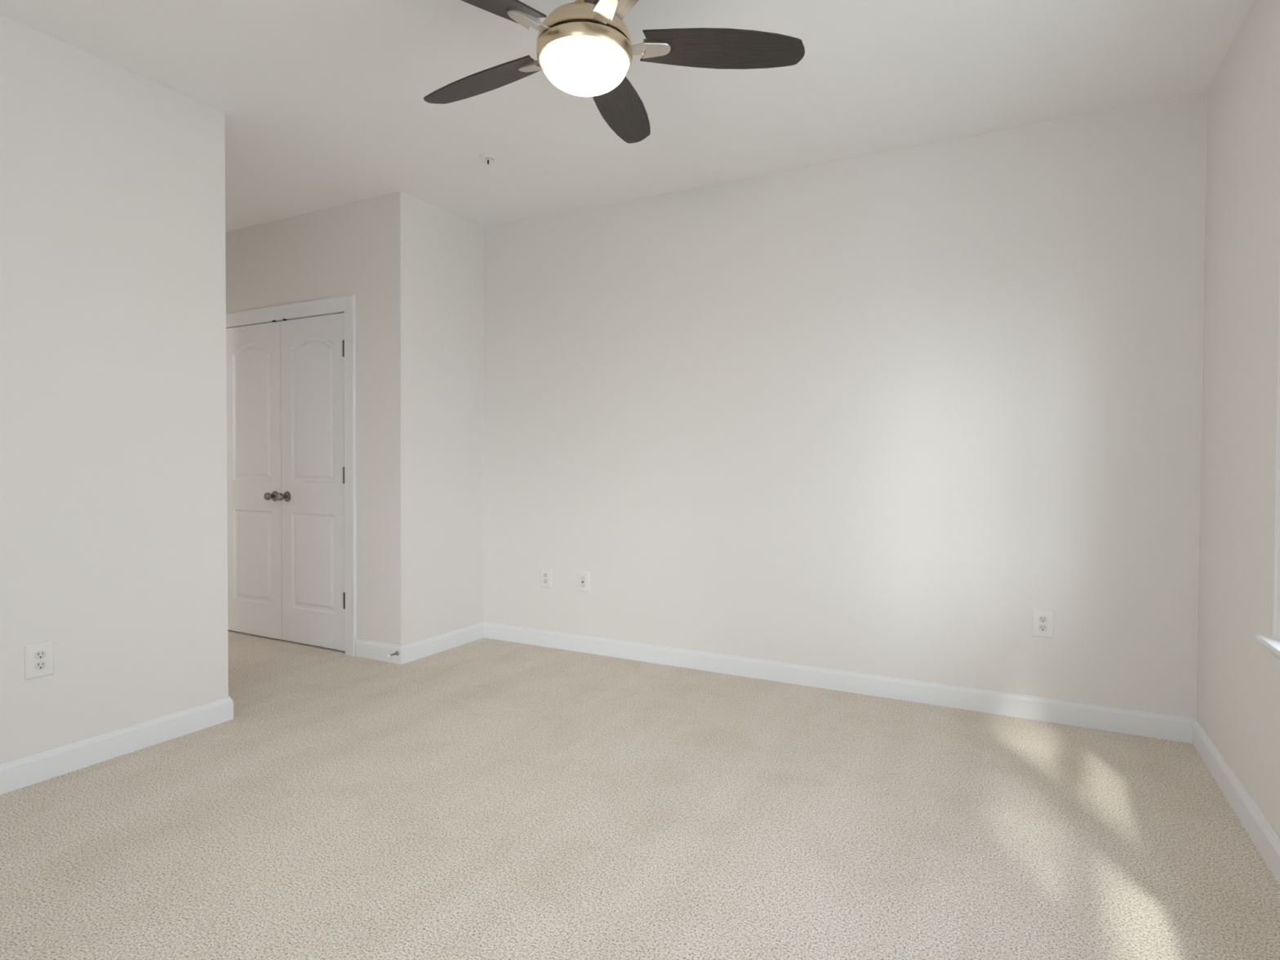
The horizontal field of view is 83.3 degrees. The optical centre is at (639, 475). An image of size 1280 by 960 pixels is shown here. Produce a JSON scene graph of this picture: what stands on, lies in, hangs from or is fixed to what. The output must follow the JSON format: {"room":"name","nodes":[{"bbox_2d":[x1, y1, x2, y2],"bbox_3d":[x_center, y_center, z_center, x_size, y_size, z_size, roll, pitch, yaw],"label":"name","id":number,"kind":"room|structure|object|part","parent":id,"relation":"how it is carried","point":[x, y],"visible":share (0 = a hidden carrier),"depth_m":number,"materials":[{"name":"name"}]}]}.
{"room":"empty bedroom","nodes":[
{"label":"empty bedroom","id":0,"kind":"room"},
{"bbox_2d":[0,14,484,763],"bbox_3d":[-3.405,-0.260,3.108,2.574,2.740,5.235,1,1,28],"label":"wall","id":1,"kind":"structure","parent":0,"point":[113,536],"depth_m":2.90,"materials":[{"name":"beige paint"}]},
{"bbox_2d":[24,640,53,680],"bbox_3d":[-2.203,0.679,2.643,0.009,0.128,0.089,1,1,28],"label":"wall outlet","id":2,"kind":"object","parent":1,"relation":"attached to","point":[38,657],"visible":1,"depth_m":2.64,"materials":[{"name":"white plastic"}]},
{"bbox_2d":[34,650,45,659],"bbox_3d":[-2.200,0.659,2.641,0.003,0.028,0.034,1,1,28],"label":"socket","id":3,"kind":"object","parent":2,"relation":"attached to","point":[38,655],"depth_m":2.64,"materials":[{"name":"white plastic"}]},
{"bbox_2d":[35,661,46,670],"bbox_3d":[-2.200,0.698,2.642,0.003,0.028,0.034,1,1,28],"label":"socket","id":4,"kind":"object","parent":2,"relation":"attached to","point":[39,665],"depth_m":2.64,"materials":[{"name":"white plastic"}]},
{"bbox_2d":[0,696,233,795],"bbox_3d":[-3.057,1.080,1.962,0.888,0.106,3.465,1,1,28],"label":"baseboard","id":5,"kind":"structure","parent":1,"relation":"attached to","point":[21,772],"depth_m":2.84,"materials":[{"name":"white wood"}]},
{"bbox_2d":[386,651,399,657],"bbox_3d":[-1.433,1.037,4.162,0.025,0.025,0.078,1,1,28],"label":"door stop","id":6,"kind":"object","parent":1,"relation":"attached to","point":[396,653],"visible":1,"depth_m":4.17,"materials":[{"name":"grey metal"}]},
{"bbox_2d":[355,622,484,664],"bbox_3d":[-1.385,1.039,4.594,0.378,0.106,0.731,1,1,28],"label":"baseboard","id":7,"kind":"structure","parent":1,"relation":"attached to","point":[368,649],"depth_m":4.34,"materials":[{"name":"white wood"}]},
{"bbox_2d":[225,191,416,645],"bbox_3d":[-2.499,-0.287,4.830,2.573,2.740,0.120,1,1,28],"label":"wall","id":8,"kind":"structure","parent":0,"point":[365,249],"depth_m":4.28,"materials":[{"name":"beige paint"}]},
{"bbox_2d":[226,321,282,639],"bbox_3d":[-2.613,0.030,4.811,0.607,2.082,0.107,1,1,28],"label":"door","id":9,"kind":"structure","parent":8,"relation":"in","point":[253,352],"depth_m":4.82,"materials":[{"name":"white paint"}]},
{"bbox_3d":[-2.409,0.136,4.678,0.051,0.051,0.058,1,1,28],"label":"knob","id":10,"kind":"part","parent":9,"relation":"part of","materials":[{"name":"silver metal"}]},
{"bbox_2d":[226,294,356,656],"bbox_3d":[-2.312,-0.006,4.725,1.396,2.182,0.139,1,1,28],"label":"door frame","id":11,"kind":"structure","parent":8,"relation":"attached to","point":[346,304],"depth_m":4.37,"materials":[{"name":"white wood"}]},
{"bbox_2d":[275,312,345,651],"bbox_3d":[-2.072,0.037,4.526,0.609,2.082,0.107,1,1,28],"label":"door","id":12,"kind":"structure","parent":8,"relation":"in","point":[312,496],"depth_m":4.54,"materials":[{"name":"white paint"}]},
{"bbox_3d":[-2.302,0.137,4.621,0.051,0.051,0.058,1,1,28],"label":"knob","id":13,"kind":"part","parent":12,"relation":"part of","materials":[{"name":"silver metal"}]},
{"bbox_2d":[0,0,1253,231],"bbox_3d":[-1.693,-1.666,2.184,6.668,0.120,5.475,1,1,28],"label":"ceiling","id":14,"kind":"structure","parent":0,"point":[322,104],"depth_m":2.96,"materials":[{"name":"paint"}]},
{"bbox_2d":[480,154,496,166],"bbox_3d":[-0.779,-1.609,3.690,0.082,0.042,0.082,1,1,28],"label":"sprinkler","id":15,"kind":"object","parent":14,"relation":"attached to","point":[486,157],"visible":1,"depth_m":3.68,"materials":[{"name":"white plastic"}]},
{"bbox_3d":[-0.779,-1.609,3.690,0.034,0.042,0.034,1,1,28],"label":"frame","id":16,"kind":"part","parent":15,"relation":"part of","materials":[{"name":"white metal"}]},
{"bbox_2d":[423,0,804,143],"bbox_3d":[-0.198,-1.373,2.169,1.234,0.451,1.266,1,1,28],"label":"ceiling fan","id":17,"kind":"object","parent":14,"relation":"hanging from","point":[584,47],"visible":1,"depth_m":2.12,"materials":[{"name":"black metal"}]},
{"bbox_3d":[-0.516,-1.288,2.360,0.496,0.006,0.150,1,14,32],"label":"blade","id":18,"kind":"part","parent":17,"relation":"part of","materials":[{"name":"brown wood"}]},
{"bbox_3d":[-0.484,-1.279,1.872,0.496,0.006,0.150,-1,14,-40],"label":"blade","id":19,"kind":"part","parent":17,"relation":"part of","materials":[{"name":"black wood"}]},
{"bbox_3d":[-0.164,-1.194,2.139,0.257,0.096,0.257,1,1,28],"label":"lamp shade","id":20,"kind":"part","parent":17,"relation":"part of","materials":[{"name":"white glass"}]},
{"bbox_3d":[-0.010,-1.275,1.751,0.150,0.006,0.496,14,-4,-21],"label":"blade","id":21,"kind":"part","parent":17,"relation":"part of","materials":[{"name":"brown wood"}]},
{"bbox_3d":[-0.061,-1.290,2.541,0.150,0.006,0.496,-13,-2,14],"label":"blade","id":22,"kind":"part","parent":17,"relation":"part of","materials":[{"name":"brown wood"}]},
{"bbox_3d":[0.252,-1.282,2.165,0.496,0.006,0.150,0,-12,-4],"label":"blade","id":23,"kind":"part","parent":17,"relation":"part of","materials":[{"name":"black wood"}]},
{"bbox_2d":[0,630,1279,959],"bbox_3d":[-1.705,1.193,2.236,6.668,0.120,5.475,1,1,28],"label":"floor","id":24,"kind":"structure","parent":0,"point":[484,798],"depth_m":2.32,"materials":[{"name":"beige carpet"}]},
{"bbox_2d":[483,91,1207,718],"bbox_3d":[-0.452,-0.274,4.579,6.668,2.740,0.120,1,1,28],"label":"wall","id":25,"kind":"structure","parent":0,"point":[877,414],"depth_m":3.63,"materials":[{"name":"beige paint"}]},
{"bbox_2d":[540,567,551,588],"bbox_3d":[-0.602,0.657,4.600,0.089,0.128,0.009,1,1,28],"label":"wall outlet","id":26,"kind":"object","parent":25,"relation":"attached to","point":[545,573],"visible":1,"depth_m":4.60,"materials":[{"name":"white plastic"}]},
{"bbox_2d":[577,571,589,592],"bbox_3d":[-0.354,0.661,4.466,0.089,0.128,0.015,1,1,28],"label":"cable plate","id":27,"kind":"object","parent":25,"relation":"attached to","point":[583,577],"visible":1,"depth_m":4.46,"materials":[{"name":"white plastic"}]},
{"bbox_2d":[483,621,1195,743],"bbox_3d":[0.649,1.059,3.944,3.855,0.106,0.014,1,1,28],"label":"baseboard","id":28,"kind":"structure","parent":25,"relation":"attached to","point":[1137,722],"depth_m":3.64,"materials":[{"name":"white wood"}]},
{"bbox_2d":[1031,608,1053,638],"bbox_3d":[1.851,0.682,3.308,0.089,0.128,0.009,1,1,28],"label":"wall outlet","id":29,"kind":"object","parent":25,"relation":"attached to","point":[1042,620],"visible":1,"depth_m":3.31,"materials":[{"name":"white plastic"}]},
{"bbox_2d":[1038,624,1047,631],"bbox_3d":[1.850,0.701,3.306,0.034,0.028,0.003,1,1,28],"label":"socket","id":30,"kind":"object","parent":29,"relation":"attached to","point":[1041,627],"depth_m":3.31,"materials":[{"name":"white plastic"}]},
{"bbox_2d":[1038,616,1047,622],"bbox_3d":[1.850,0.662,3.305,0.034,0.028,0.003,1,1,28],"label":"socket","id":31,"kind":"object","parent":29,"relation":"attached to","point":[1041,619],"depth_m":3.30,"materials":[{"name":"white plastic"}]},
{"bbox_2d":[1195,0,1279,838],"bbox_3d":[1.170,-0.196,0.632,0.120,2.740,5.355,1,1,28],"label":"wall","id":32,"kind":"structure","parent":0,"point":[1238,677],"depth_m":2.48,"materials":[{"name":"beige paint"}]},
{"bbox_2d":[1191,719,1279,884],"bbox_3d":[1.132,1.120,0.741,0.014,0.106,5.206,1,1,28],"label":"baseboard","id":33,"kind":"structure","parent":32,"relation":"attached to","point":[1267,842],"depth_m":2.39,"materials":[{"name":"white wood"}]},
{"bbox_2d":[1255,275,1279,671],"bbox_3d":[1.443,-0.218,1.221,0.159,1.590,1.946,1,1,28],"label":"window","id":34,"kind":"structure","parent":32,"relation":"in","point":[1271,642],"depth_m":2.07,"materials":[{"name":"white"}]},
{"bbox_3d":[1.412,-0.265,1.241,0.018,1.498,1.906,1,1,28],"label":"casing","id":35,"kind":"part","parent":34,"relation":"part of","materials":[{"name":"white wood"}]}
]}

